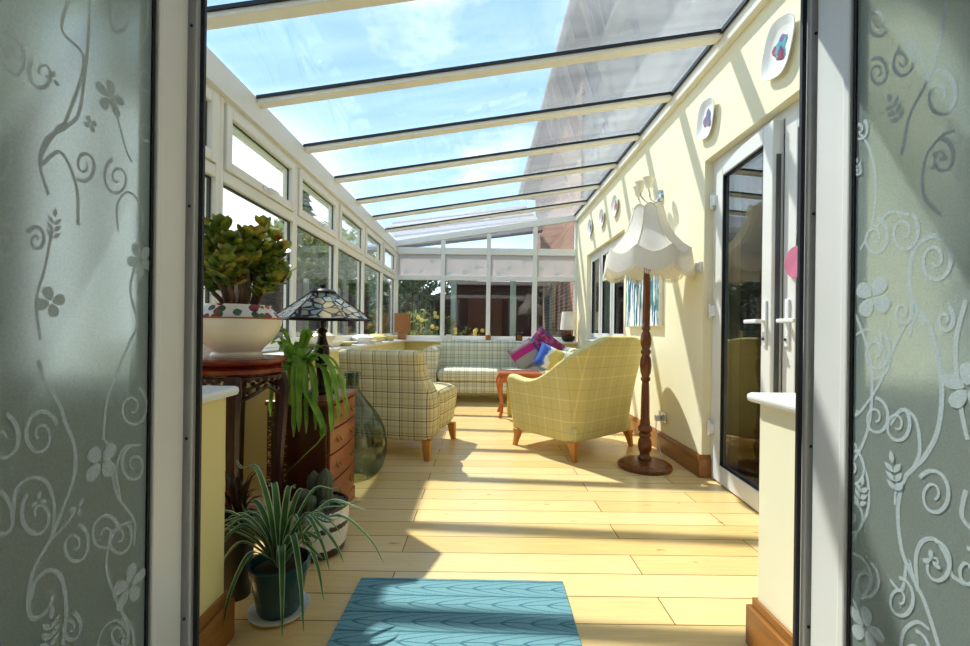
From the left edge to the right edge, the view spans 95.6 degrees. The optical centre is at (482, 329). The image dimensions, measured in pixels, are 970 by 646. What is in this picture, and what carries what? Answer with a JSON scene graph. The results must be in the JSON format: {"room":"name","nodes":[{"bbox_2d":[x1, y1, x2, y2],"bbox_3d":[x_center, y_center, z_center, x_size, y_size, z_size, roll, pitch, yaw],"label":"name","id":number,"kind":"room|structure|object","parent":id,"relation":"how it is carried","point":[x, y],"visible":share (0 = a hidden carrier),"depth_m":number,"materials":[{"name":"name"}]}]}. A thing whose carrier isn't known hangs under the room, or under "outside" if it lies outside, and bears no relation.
{"room":"sunroom","nodes":[
{"label":"sunroom","id":0,"kind":"room"},
{"bbox_2d":[199,398,225,616],"bbox_3d":[-1.215,0.595,1.295,0.785,0.780,0.210,1,0,0],"label":"wall","id":1,"kind":"structure","parent":0,"point":[213,412],"depth_m":1.34,"materials":[{"name":"yellow paint"}]},
{"bbox_2d":[0,0,206,645],"bbox_3d":[-0.779,0.015,0.757,0.187,1.950,0.825,1,0,0],"label":"door","id":2,"kind":"structure","parent":1,"relation":"in","point":[93,93],"depth_m":0.85,"materials":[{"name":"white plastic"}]},
{"bbox_2d":[199,591,234,645],"bbox_3d":[-1.207,0.907,1.307,0.809,0.155,0.234,1,0,0],"label":"baseboard","id":3,"kind":"structure","parent":1,"relation":"attached to","point":[212,631],"depth_m":1.34,"materials":[{"name":"brown wood"}]},
{"bbox_2d":[202,385,238,403],"bbox_3d":[-1.195,0.190,1.302,0.815,0.030,0.255,1,0,0],"label":"sill","id":4,"kind":"structure","parent":1,"relation":"on","point":[209,393],"depth_m":1.33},
{"bbox_2d":[224,508,256,601],"bbox_3d":[-0.916,0.839,1.640,0.128,0.300,0.128,1,0,0],"label":"pot","id":5,"kind":"object","parent":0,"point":[242,588],"depth_m":1.60,"materials":[{"name":"brown ceramic"}]},
{"bbox_2d":[206,340,405,501],"bbox_3d":[-1.425,0.562,4.351,0.365,0.840,5.899,1,0,0],"label":"wall","id":6,"kind":"structure","parent":0,"point":[255,435],"depth_m":2.68,"materials":[{"name":"yellow paint"}]},
{"bbox_2d":[203,82,219,353],"bbox_3d":[-1.439,-0.578,1.905,0.127,1.400,0.970,1,0,0],"label":"window","id":7,"kind":"structure","parent":6,"relation":"in","point":[212,137],"depth_m":2.33,"materials":[{"name":"white plastic"}]},
{"bbox_2d":[218,95,295,347],"bbox_3d":[-1.439,-0.578,2.873,0.127,1.400,0.965,1,0,0],"label":"window","id":8,"kind":"structure","parent":6,"relation":"in","point":[232,178],"depth_m":2.83,"materials":[{"name":"white plastic"}]},
{"bbox_2d":[203,339,385,354],"bbox_3d":[-1.517,0.131,4.366,0.170,0.020,5.868,1,0,0],"label":"sill","id":9,"kind":"structure","parent":6,"relation":"on","point":[276,348],"depth_m":2.94,"materials":[{"name":"white plastic"}]},
{"bbox_2d":[294,163,337,344],"bbox_3d":[-1.439,-0.578,3.837,0.127,1.400,0.965,1,0,0],"label":"window","id":10,"kind":"structure","parent":6,"relation":"in","point":[327,234],"depth_m":3.83,"materials":[{"name":"white plastic"}]},
{"bbox_2d":[309,329,334,348],"bbox_3d":[-1.351,0.071,3.620,0.260,0.163,0.260,1,0,0],"label":"tureen","id":11,"kind":"object","parent":6,"relation":"on","point":[330,337],"visible":0.23,"depth_m":3.55,"materials":[{"name":"beige ceramic"}]},
{"bbox_2d":[328,341,342,346],"bbox_3d":[-1.347,0.125,3.950,0.176,0.055,0.176,1,0,0],"label":"plate","id":12,"kind":"object","parent":6,"relation":"on","point":[334,343],"visible":0.59,"depth_m":3.90,"materials":[{"name":"beige ceramic"}]},
{"bbox_2d":[340,341,356,345],"bbox_3d":[-1.342,0.133,4.300,0.192,0.040,0.450,1,0,0],"label":"platter","id":13,"kind":"object","parent":6,"relation":"on","point":[344,343],"visible":0.81,"depth_m":4.22,"materials":[{"name":"yellow ceramic"}]},
{"bbox_2d":[336,201,364,340],"bbox_3d":[-1.439,-0.578,4.803,0.127,1.400,0.965,1,0,0],"label":"window","id":14,"kind":"structure","parent":6,"relation":"in","point":[356,252],"depth_m":4.91,"materials":[{"name":"white plastic"}]},
{"bbox_2d":[351,332,371,343],"bbox_3d":[-1.341,0.088,4.860,0.240,0.130,0.240,1,0,0],"label":"lidded dish","id":15,"kind":"object","parent":6,"relation":"on","point":[361,338],"visible":0.98,"depth_m":4.79,"materials":[{"name":"white ceramic"}]},
{"bbox_2d":[363,224,382,334],"bbox_3d":[-1.439,-0.578,5.768,0.127,1.400,0.965,1,0,0],"label":"window","id":16,"kind":"structure","parent":6,"relation":"in","point":[371,262],"depth_m":6.12,"materials":[{"name":"white plastic"}]},
{"bbox_2d":[369,332,385,341],"bbox_3d":[-1.331,0.088,5.500,0.250,0.130,0.250,1,0,0],"label":"lidded dish","id":17,"kind":"object","parent":6,"relation":"on","point":[379,337],"visible":0.77,"depth_m":5.42,"materials":[{"name":"yellow ceramic"}]},
{"bbox_2d":[382,241,395,334],"bbox_3d":[-1.439,-0.578,6.725,0.127,1.400,0.950,1,0,0],"label":"window","id":18,"kind":"structure","parent":6,"relation":"in","point":[390,273],"depth_m":7.10,"materials":[{"name":"white plastic"}]},
{"bbox_2d":[384,335,398,340],"bbox_3d":[-1.341,0.115,6.350,0.250,0.076,0.250,1,0,0],"label":"bowl","id":19,"kind":"object","parent":6,"relation":"on","point":[388,337],"visible":0.85,"depth_m":6.27,"materials":[{"name":"yellow ceramic"}]},
{"bbox_2d":[207,0,749,232],"bbox_3d":[-0.064,-1.667,4.165,3.270,0.525,6.184,1,0,0],"label":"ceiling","id":20,"kind":"structure","parent":0,"point":[251,11],"depth_m":3.20,"materials":[{"name":"white"}]},
{"bbox_2d":[206,47,397,252],"bbox_3d":[-1.518,-1.369,4.200,0.250,0.179,6.160,1,0,0],"label":"beam","id":21,"kind":"structure","parent":20,"relation":"attached to","point":[219,77],"depth_m":3.09,"materials":[{"name":"white plastic"}]},
{"bbox_2d":[396,215,574,246],"bbox_3d":[0.020,-1.622,7.230,3.200,0.593,0.100,1,0,0],"label":"beam","id":22,"kind":"structure","parent":20,"relation":"attached to","point":[565,219],"depth_m":7.18,"materials":[{"name":"white plastic"}]},
{"bbox_2d":[405,342,575,350],"bbox_3d":[0.022,0.600,7.270,3.260,0.800,0.140,1,0,0],"label":"wall","id":23,"kind":"structure","parent":0,"point":[420,346],"depth_m":7.20,"materials":[{"name":"yellow paint"}]},
{"bbox_2d":[395,240,442,339],"bbox_3d":[-1.047,-0.663,7.229,0.770,1.640,0.082,1,0,0],"label":"window","id":24,"kind":"structure","parent":23,"relation":"in","point":[412,263],"depth_m":7.20,"materials":[{"name":"white plastic"}]},
{"bbox_2d":[442,233,488,339],"bbox_3d":[-0.286,-0.712,7.229,0.750,1.756,0.082,1,0,0],"label":"window","id":25,"kind":"structure","parent":23,"relation":"in","point":[459,264],"depth_m":7.20,"materials":[{"name":"white plastic"}]},
{"bbox_2d":[395,339,577,343],"bbox_3d":[0.040,0.185,7.170,2.965,0.030,0.260,1,0,0],"label":"sill","id":26,"kind":"structure","parent":23,"relation":"on","point":[407,340],"depth_m":7.04,"materials":[{"name":"white plastic"}]},
{"bbox_2d":[394,313,409,339],"bbox_3d":[-1.299,-0.057,7.085,0.236,0.420,0.136,1,0,0],"label":"table lamp","id":27,"kind":"object","parent":26,"relation":"on","point":[401,320],"visible":0.98,"depth_m":7.02,"materials":[{"name":"brown fabric"}]},
{"bbox_2d":[442,316,454,339],"bbox_3d":[-0.554,-0.035,7.080,0.210,0.394,0.136,1,0,0],"label":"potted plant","id":28,"kind":"object","parent":26,"relation":"on","point":[448,336],"visible":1,"depth_m":7.06,"materials":[{"name":"green plant"}]},
{"bbox_2d":[485,333,490,339],"bbox_3d":[0.084,0.108,7.085,0.092,0.125,0.091,1,0,0],"label":"candle holder","id":29,"kind":"object","parent":26,"relation":"on","point":[488,336],"visible":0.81,"depth_m":7.05,"materials":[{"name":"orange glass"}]},
{"bbox_2d":[515,331,522,340],"bbox_3d":[0.579,0.088,7.085,0.112,0.178,0.101,1,0,0],"label":"lantern","id":30,"kind":"object","parent":26,"relation":"on","point":[518,334],"visible":0.98,"depth_m":7.04,"materials":[{"name":"brown metal"}]},
{"bbox_2d":[560,311,576,341],"bbox_3d":[1.371,-0.053,7.060,0.264,0.480,0.263,1,0,0],"label":"table lamp","id":31,"kind":"object","parent":26,"relation":"on","point":[568,318],"visible":1,"depth_m":6.97,"materials":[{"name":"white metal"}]},
{"bbox_2d":[488,227,535,340],"bbox_3d":[0.470,-0.762,7.229,0.760,1.875,0.082,1,0,0],"label":"window","id":32,"kind":"structure","parent":23,"relation":"in","point":[505,264],"depth_m":7.20,"materials":[{"name":"white plastic"}]},
{"bbox_2d":[534,221,577,341],"bbox_3d":[1.216,-0.806,7.229,0.731,1.982,0.082,1,0,0],"label":"window","id":33,"kind":"structure","parent":23,"relation":"in","point":[551,265],"depth_m":7.20,"materials":[{"name":"white plastic"}]},
{"bbox_2d":[225,393,758,645],"bbox_3d":[0.007,1.030,4.190,3.280,0.060,6.260,1,0,0],"label":"floor","id":34,"kind":"structure","parent":0,"point":[671,559],"depth_m":2.16,"materials":[{"name":"brown wood"}]},
{"bbox_2d":[224,468,262,601],"bbox_3d":[-0.913,0.754,1.650,0.186,0.470,0.195,1,0,0],"label":"bromeliad","id":35,"kind":"object","parent":34,"relation":"on","point":[238,492],"visible":0.65,"depth_m":1.61,"materials":[{"name":"red plant"}]},
{"bbox_2d":[202,354,289,510],"bbox_3d":[-1.057,0.552,1.880,0.400,0.874,0.400,1,0,0],"label":"plant stand","id":36,"kind":"object","parent":34,"relation":"on","point":[234,371],"visible":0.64,"depth_m":1.78,"materials":[{"name":"brown wood"}]},
{"bbox_2d":[203,303,282,357],"bbox_3d":[-1.050,0.004,1.880,0.355,0.220,0.355,1,0,0],"label":"bowl","id":37,"kind":"object","parent":36,"relation":"on","point":[230,330],"depth_m":1.77,"materials":[{"name":"ceramic"}]},
{"bbox_2d":[225,505,266,510],"bbox_3d":[-1.060,0.814,1.880,0.296,0.025,0.294,1,0,0],"label":"shelf","id":38,"kind":"object","parent":36,"relation":"attached to","point":[249,506],"depth_m":1.99,"materials":[{"name":"brown wood"}]},
{"bbox_2d":[203,213,296,357],"bbox_3d":[-1.037,-0.178,1.859,0.438,0.584,0.463,1,0,-30],"label":"jade plant","id":39,"kind":"object","parent":36,"relation":"on","point":[232,328],"visible":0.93,"depth_m":1.78,"materials":[{"name":"green plant"}]},
{"bbox_2d":[264,407,287,506],"bbox_3d":[-0.974,0.675,2.075,0.140,0.626,0.140,1,0,0],"label":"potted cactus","id":40,"kind":"object","parent":34,"relation":"on","point":[272,421],"visible":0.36,"depth_m":2.06,"materials":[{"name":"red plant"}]},
{"bbox_2d":[223,460,383,636],"bbox_3d":[-0.670,0.734,1.555,0.651,0.515,0.410,1,0,0],"label":"spider plant","id":41,"kind":"object","parent":34,"relation":"on","point":[277,575],"visible":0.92,"depth_m":1.51,"materials":[{"name":"green plant"}]},
{"bbox_2d":[265,388,357,501],"bbox_3d":[-0.905,0.669,2.395,0.343,0.640,0.474,1,0,0],"label":"dresser","id":42,"kind":"object","parent":34,"relation":"on","point":[334,452],"visible":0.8,"depth_m":2.17,"materials":[{"name":"brown wood"}]},
{"bbox_2d":[268,328,348,466],"bbox_3d":[-0.908,0.335,2.228,0.448,0.686,0.382,1,0,0],"label":"trailing plant","id":43,"kind":"object","parent":42,"relation":"on","point":[298,365],"visible":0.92,"depth_m":2.12,"materials":[{"name":"green plant"}]},
{"bbox_2d":[277,283,371,394],"bbox_3d":[-0.896,0.044,2.450,0.518,0.608,0.514,1,0,0],"label":"table lamp","id":44,"kind":"object","parent":42,"relation":"on","point":[321,304],"visible":0.8,"depth_m":2.37,"materials":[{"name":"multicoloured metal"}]},
{"bbox_2d":[281,468,348,561],"bbox_3d":[-0.755,0.811,1.985,0.290,0.360,0.290,1,0,0],"label":"potted cactus","id":45,"kind":"object","parent":34,"relation":"on","point":[320,495],"visible":0.51,"depth_m":1.93,"materials":[{"name":"ceramic"}]},
{"bbox_2d":[344,371,386,482],"bbox_3d":[-0.873,0.633,2.930,0.464,0.712,0.464,1,0,0],"label":"glass bottle","id":46,"kind":"object","parent":34,"relation":"on","point":[372,473],"visible":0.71,"depth_m":2.90,"materials":[{"name":"glass"}]},
{"bbox_2d":[338,349,456,461],"bbox_3d":[-0.734,0.572,3.794,0.877,0.837,0.855,1,0,12],"label":"armchair","id":47,"kind":"object","parent":34,"relation":"on","point":[398,384],"visible":0.76,"depth_m":3.38,"materials":[{"name":"beige fabric"}]},
{"bbox_2d":[327,577,581,645],"bbox_3d":[-0.087,0.992,1.435,0.800,0.012,0.620,1,0,1],"label":"rug","id":48,"kind":"object","parent":34,"relation":"on","point":[380,611],"visible":1,"depth_m":1.52,"materials":[{"name":"teal fabric"}]},
{"bbox_2d":[423,339,578,393],"bbox_3d":[0.263,0.576,6.370,2.200,0.856,0.860,1,0,0],"label":"sofa","id":49,"kind":"object","parent":34,"relation":"on","point":[471,366],"visible":0.46,"depth_m":6.38,"materials":[{"name":"beige fabric"}]},
{"bbox_2d":[437,366,500,381],"bbox_3d":[-0.180,0.610,6.250,0.885,0.175,0.620,1,0,0],"label":"seat cushion","id":50,"kind":"object","parent":49,"relation":"on","point":[444,373],"depth_m":5.95,"materials":[{"name":"beige fabric"}]},
{"bbox_2d":[507,338,538,368],"bbox_3d":[0.596,0.357,6.170,0.515,0.507,0.187,1,0,-5],"label":"cushion","id":51,"kind":"object","parent":49,"relation":"on","point":[525,353],"visible":0.86,"depth_m":6.12,"materials":[{"name":"fabric"}]},
{"bbox_2d":[501,367,548,374],"bbox_3d":[0.705,0.621,6.250,0.885,0.175,0.620,1,0,0],"label":"seat cushion","id":52,"kind":"object","parent":49,"relation":"on","point":[540,369],"depth_m":6.07,"materials":[{"name":"beige fabric"}]},
{"bbox_2d":[531,326,564,367],"bbox_3d":[0.857,0.256,6.260,0.649,0.637,0.180,1,0,-6],"label":"cushion","id":53,"kind":"object","parent":49,"relation":"on","point":[541,335],"visible":0.48,"depth_m":6.23,"materials":[{"name":"purple fabric"}]},
{"bbox_2d":[533,342,564,369],"bbox_3d":[0.925,0.392,5.980,0.494,0.451,0.219,1,0,6],"label":"cushion","id":54,"kind":"object","parent":49,"relation":"on","point":[547,357],"visible":0.77,"depth_m":5.92,"materials":[{"name":"fabric"}]},
{"bbox_2d":[560,350,572,359],"bbox_3d":[1.115,0.414,6.000,0.388,0.277,0.226,1,0,14],"label":"cushion","id":55,"kind":"object","parent":49,"relation":"on","point":[565,352],"visible":0.18,"depth_m":5.99,"materials":[{"name":"white fabric"}]},
{"bbox_2d":[507,383,511,416],"bbox_3d":[0.460,0.816,5.219,0.350,0.380,0.272,1,0,0],"label":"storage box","id":56,"kind":"object","parent":34,"relation":"on","point":[509,413],"visible":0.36,"depth_m":5.09,"materials":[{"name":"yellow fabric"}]},
{"bbox_2d":[496,370,541,418],"bbox_3d":[0.421,0.748,5.200,0.534,0.515,0.482,1,0,0],"label":"side table","id":57,"kind":"object","parent":34,"relation":"on","point":[502,376],"visible":0.7,"depth_m":5.00,"materials":[{"name":"brown wood"}]},
{"bbox_2d":[507,336,641,462],"bbox_3d":[0.825,0.527,3.812,0.989,0.968,0.899,1,0,-40],"label":"armchair","id":58,"kind":"object","parent":34,"relation":"on","point":[586,395],"visible":0.98,"depth_m":3.47,"materials":[{"name":"yellow fabric"}]},
{"bbox_2d":[603,202,694,475],"bbox_3d":[1.205,0.048,3.250,0.638,1.934,0.638,1,0,0],"label":"floor lamp","id":59,"kind":"object","parent":34,"relation":"on","point":[649,247],"visible":1,"depth_m":3.15,"materials":[{"name":"white fabric"}]},
{"bbox_2d":[576,0,800,471],"bbox_3d":[1.657,-0.379,4.230,0.255,2.800,6.220,1,0,0],"label":"wall","id":60,"kind":"structure","parent":0,"point":[682,165],"depth_m":3.18,"materials":[{"name":"yellow paint"}]},
{"bbox_2d":[587,219,592,236],"bbox_3d":[1.526,-1.451,6.260,0.030,0.250,0.250,1,0,0],"label":"wall plate","id":61,"kind":"object","parent":60,"relation":"attached to","point":[589,226],"visible":1,"depth_m":6.30,"materials":[{"name":"white ceramic"}]},
{"bbox_2d":[598,209,604,227],"bbox_3d":[1.526,-1.431,5.640,0.030,0.240,0.240,1,0,0],"label":"wall plate","id":62,"kind":"object","parent":60,"relation":"attached to","point":[601,213],"visible":1,"depth_m":5.68,"materials":[{"name":"white ceramic"}]},
{"bbox_2d":[590,233,624,339],"bbox_3d":[1.616,-0.470,5.640,0.080,1.260,1.720,1,0,0],"label":"window","id":63,"kind":"structure","parent":60,"relation":"in","point":[600,255],"depth_m":5.82,"materials":[{"name":"white plastic"}]},
{"bbox_2d":[611,195,617,216],"bbox_3d":[1.526,-1.431,5.080,0.030,0.250,0.250,1,0,0],"label":"wall plate","id":64,"kind":"object","parent":60,"relation":"attached to","point":[614,204],"visible":1,"depth_m":5.12,"materials":[{"name":"white ceramic"}]},
{"bbox_2d":[625,274,662,326],"bbox_3d":[1.509,-0.411,4.160,0.040,0.760,0.860,1,0,0],"label":"painting","id":65,"kind":"object","parent":60,"relation":"attached to","point":[634,292],"visible":0.53,"depth_m":4.13,"materials":[{"name":"blue paint"}]},
{"bbox_2d":[633,176,662,205],"bbox_3d":[1.425,-1.181,3.810,0.228,0.194,0.334,1,0,0],"label":"wall light","id":66,"kind":"object","parent":60,"relation":"attached to","point":[647,181],"visible":0.91,"depth_m":3.77,"materials":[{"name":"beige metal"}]},
{"bbox_2d":[654,415,662,456],"bbox_3d":[1.470,0.869,3.636,0.043,0.292,0.249,1,0,6],"label":"plug","id":67,"kind":"object","parent":60,"relation":"attached to","point":[656,417],"visible":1,"depth_m":3.71,"materials":[{"name":"white plastic"}]},
{"bbox_2d":[658,410,666,423],"bbox_3d":[1.507,0.729,3.700,0.016,0.086,0.146,1,0,0],"label":"wall socket","id":68,"kind":"object","parent":60,"relation":"attached to","point":[662,414],"visible":0.79,"depth_m":3.66,"materials":[{"name":"white plastic"}]},
{"bbox_2d":[629,414,700,476],"bbox_3d":[1.501,0.941,5.125,0.024,0.155,4.147,1,0,0],"label":"baseboard","id":69,"kind":"structure","parent":60,"relation":"attached to","point":[683,455],"depth_m":3.45,"materials":[{"name":"brown wood"}]},
{"bbox_2d":[575,0,769,220],"bbox_3d":[1.543,-1.829,4.150,0.080,0.106,6.060,1,0,0],"label":"beam","id":70,"kind":"structure","parent":60,"relation":"attached to","point":[752,8],"depth_m":3.22,"materials":[{"name":"white plastic"}]},
{"bbox_2d":[695,261,701,273],"bbox_3d":[1.518,-0.441,3.110,0.023,0.080,0.080,1,0,0],"label":"light switch","id":71,"kind":"object","parent":60,"relation":"attached to","point":[698,265],"visible":0.95,"depth_m":3.09,"materials":[{"name":"white plastic"}]},
{"bbox_2d":[698,455,711,477],"bbox_3d":[1.534,0.942,3.040,0.089,0.155,0.022,1,0,0],"label":"baseboard reveal","id":72,"kind":"structure","parent":60,"relation":"attached to","point":[704,461],"depth_m":3.03,"materials":[{"name":"brown wood"}]},
{"bbox_2d":[696,97,714,140],"bbox_3d":[1.526,-1.436,3.000,0.030,0.269,0.238,1,0,0],"label":"wall plate","id":73,"kind":"object","parent":60,"relation":"attached to","point":[706,111],"visible":1,"depth_m":3.02,"materials":[{"name":"white ceramic"}]},
{"bbox_2d":[707,119,784,511],"bbox_3d":[1.551,-0.054,2.684,0.120,2.123,0.719,1,0,4],"label":"door","id":74,"kind":"structure","parent":60,"relation":"in","point":[769,141],"depth_m":2.50,"materials":[{"name":"white plastic"}]},
{"bbox_2d":[710,100,798,478],"bbox_3d":[1.619,-0.075,2.325,0.065,2.190,1.450,1,0,0],"label":"door frame","id":75,"kind":"structure","parent":60,"relation":"attached to","point":[792,108],"depth_m":3.02,"materials":[{"name":"white plastic"}]},
{"bbox_2d":[761,12,794,80],"bbox_3d":[1.526,-1.451,2.265,0.030,0.299,0.256,1,0,0],"label":"wall plate","id":76,"kind":"object","parent":60,"relation":"attached to","point":[779,39],"visible":1,"depth_m":2.28,"materials":[{"name":"white ceramic"}]},
{"bbox_2d":[776,109,798,392],"bbox_3d":[1.573,-0.054,1.966,0.120,2.123,0.691,1,0,0],"label":"door","id":77,"kind":"structure","parent":60,"relation":"in","point":[789,320],"depth_m":2.25,"materials":[{"name":"white plastic"}]},
{"bbox_2d":[784,227,797,277],"bbox_3d":[1.568,-0.396,2.200,0.014,0.270,0.160,1,0,0],"label":"suncatcher","id":78,"kind":"object","parent":77,"relation":"hanging from","point":[790,264],"visible":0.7,"depth_m":2.22,"materials":[{"name":"pink glass"}]},
{"bbox_2d":[758,404,794,633],"bbox_3d":[1.197,0.625,1.295,0.640,0.780,0.210,1,0,0],"label":"wall","id":79,"kind":"structure","parent":0,"point":[777,426],"depth_m":1.31,"materials":[{"name":"yellow paint"}]},
{"bbox_2d":[746,597,792,645],"bbox_3d":[1.181,0.937,1.307,0.664,0.155,0.234,1,0,0],"label":"baseboard","id":80,"kind":"structure","parent":79,"relation":"attached to","point":[763,628],"depth_m":1.34,"materials":[{"name":"brown wood"}]},
{"bbox_2d":[747,392,795,412],"bbox_3d":[1.187,0.220,1.302,0.670,0.030,0.255,1,0,0],"label":"sill","id":81,"kind":"structure","parent":79,"relation":"on","point":[783,401],"depth_m":1.32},
{"bbox_2d":[793,0,969,645],"bbox_3d":[0.861,0.036,0.757,0.192,1.950,0.825,1,0,0],"label":"door","id":82,"kind":"structure","parent":79,"relation":"in","point":[890,561],"depth_m":0.90,"materials":[{"name":"white plastic"}]},
{"label":"outside","id":83,"kind":"structure","parent":0,"visible":0},
{"bbox_3d":[-0.014,1.110,13.500,28.000,0.099,33.000,1,0,0],"label":"ground","id":84,"kind":"structure","parent":83,"visible":0},
{"bbox_2d":[222,279,365,336],"bbox_3d":[-3.655,-0.016,10.000,0.150,2.060,10.100,1,0,0],"label":"fence","id":85,"kind":"object","parent":84,"relation":"on","point":[275,299],"visible":0.12,"depth_m":8.95,"materials":[{"name":"beige paint"}]},
{"bbox_2d":[278,190,317,234],"bbox_3d":[-8.827,-3.088,21.054,3.888,8.074,3.976,1,0,0],"label":"conifer","id":86,"kind":"object","parent":84,"relation":"on","point":[306,206],"visible":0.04,"depth_m":20.93,"materials":[{"name":"green plant"}]},
{"bbox_2d":[262,219,344,291],"bbox_3d":[-5.282,-1.133,12.413,2.749,4.264,2.688,1,0,0],"label":"shrub","id":87,"kind":"object","parent":84,"relation":"on","point":[318,273],"visible":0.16,"depth_m":11.87,"materials":[{"name":"green plant"}]},
{"bbox_2d":[297,221,369,297],"bbox_3d":[-5.395,-1.366,15.129,2.889,4.726,2.794,1,0,0],"label":"shrub","id":88,"kind":"object","parent":84,"relation":"on","point":[350,281],"visible":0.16,"depth_m":14.81,"materials":[{"name":"green plant"}]},
{"bbox_2d":[340,229,387,297],"bbox_3d":[-5.396,-1.562,17.981,3.024,5.118,3.051,1,0,0],"label":"shrub","id":89,"kind":"object","parent":84,"relation":"on","point":[370,285],"visible":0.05,"depth_m":17.65,"materials":[{"name":"green plant"}]},
{"bbox_2d":[366,276,439,334],"bbox_3d":[-1.861,-0.259,10.412,1.764,2.602,1.752,1,0,0],"label":"shrub","id":90,"kind":"object","parent":84,"relation":"on","point":[410,286],"visible":0.39,"depth_m":10.08,"materials":[{"name":"green plant"}]},
{"bbox_2d":[366,292,450,335],"bbox_3d":[-1.000,-0.033,13.155,5.000,2.160,0.150,1,0,0],"label":"fence","id":91,"kind":"object","parent":84,"relation":"on","point":[368,296],"visible":0.19,"depth_m":13.17,"materials":[{"name":"brown wood"}]},
{"bbox_2d":[407,309,438,334],"bbox_3d":[-1.198,0.328,8.112,0.841,1.443,0.831,1,0,0],"label":"rose bush","id":92,"kind":"object","parent":84,"relation":"on","point":[420,327],"visible":0.37,"depth_m":7.99,"materials":[{"name":"green plant"}]},
{"bbox_2d":[398,280,450,294],"bbox_3d":[-1.597,-0.821,15.618,3.441,3.738,3.441,1,0,0],"label":"tree","id":93,"kind":"object","parent":84,"relation":"on","point":[434,283],"visible":0.02,"depth_m":14.69,"materials":[{"name":"green plant"}]},
{"bbox_2d":[450,281,456,335],"bbox_3d":[-0.618,-0.203,9.200,0.120,2.510,0.120,1,0,0],"label":"pergola post","id":94,"kind":"object","parent":84,"relation":"on","point":[453,314],"visible":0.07,"depth_m":9.14,"materials":[{"name":"green paint"}]},
{"bbox_2d":[453,325,483,335],"bbox_3d":[-0.258,0.488,8.116,0.632,1.146,0.640,1,0,0],"label":"rose bush","id":95,"kind":"object","parent":84,"relation":"on","point":[475,330],"visible":0.21,"depth_m":8.01,"materials":[{"name":"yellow plant"}]},
{"bbox_2d":[449,281,549,336],"bbox_3d":[0.365,-0.025,11.000,2.330,2.180,1.800,1,0,0],"label":"garden shed","id":96,"kind":"object","parent":84,"relation":"on","point":[471,295],"visible":0.48,"depth_m":10.30,"materials":[{"name":"brown wood"}]},
{"bbox_2d":[510,281,515,335],"bbox_3d":[0.622,-0.187,9.200,0.120,2.510,0.120,1,0,0],"label":"pergola post","id":97,"kind":"object","parent":84,"relation":"on","point":[512,283],"visible":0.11,"depth_m":9.14,"materials":[{"name":"green paint"}]},
{"bbox_2d":[535,81,584,336],"bbox_3d":[1.781,-1.653,10.705,0.280,5.450,6.590,1,0,0],"label":"brick wall","id":98,"kind":"structure","parent":84,"relation":"on","point":[558,298],"depth_m":9.20,"materials":[{"name":"red brick"}]},
{"bbox_2d":[522,0,616,199],"bbox_3d":[2.444,-5.080,6.600,2.440,1.780,15.200,1,0,0],"label":"house roof","id":99,"kind":"structure","parent":98,"relation":"on","point":[590,20],"depth_m":7.18,"materials":[{"name":"tile"}]},
{"bbox_2d":[518,0,577,194],"bbox_3d":[1.158,-4.246,6.600,0.110,0.120,15.200,1,0,0],"label":"gutter","id":100,"kind":"object","parent":99,"relation":"attached to","point":[571,5],"visible":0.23,"depth_m":7.29,"materials":[{"name":"white plastic"}]},
{"bbox_2d":[606,134,784,484],"bbox_3d":[2.749,-0.286,4.275,1.910,2.760,6.050,1,0,0],"label":"glass pane","id":101,"kind":"object","parent":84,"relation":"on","point":[752,172],"depth_m":3.85,"materials":[{"name":"clear glass"}]},
{"bbox_3d":[0.487,1.046,-0.775,7.000,0.040,3.650,1,0,0],"label":"patio","id":102,"kind":"object","parent":84,"relation":"on","visible":0},
{"bbox_2d":[583,0,742,199],"bbox_3d":[1.841,-1.677,2.250,0.320,5.400,10.300,1,0,0],"label":"wall","id":103,"kind":"structure","parent":102,"relation":"on","point":[630,20],"depth_m":4.83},
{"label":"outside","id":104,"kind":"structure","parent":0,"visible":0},
{"bbox_2d":[367,205,543,252],"bbox_3d":[-0.667,-2.633,11.072,3.800,2.149,4.345,1,0,0],"label":"roof","id":105,"kind":"structure","parent":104,"point":[524,217],"depth_m":10.06,"materials":[{"name":"white"}]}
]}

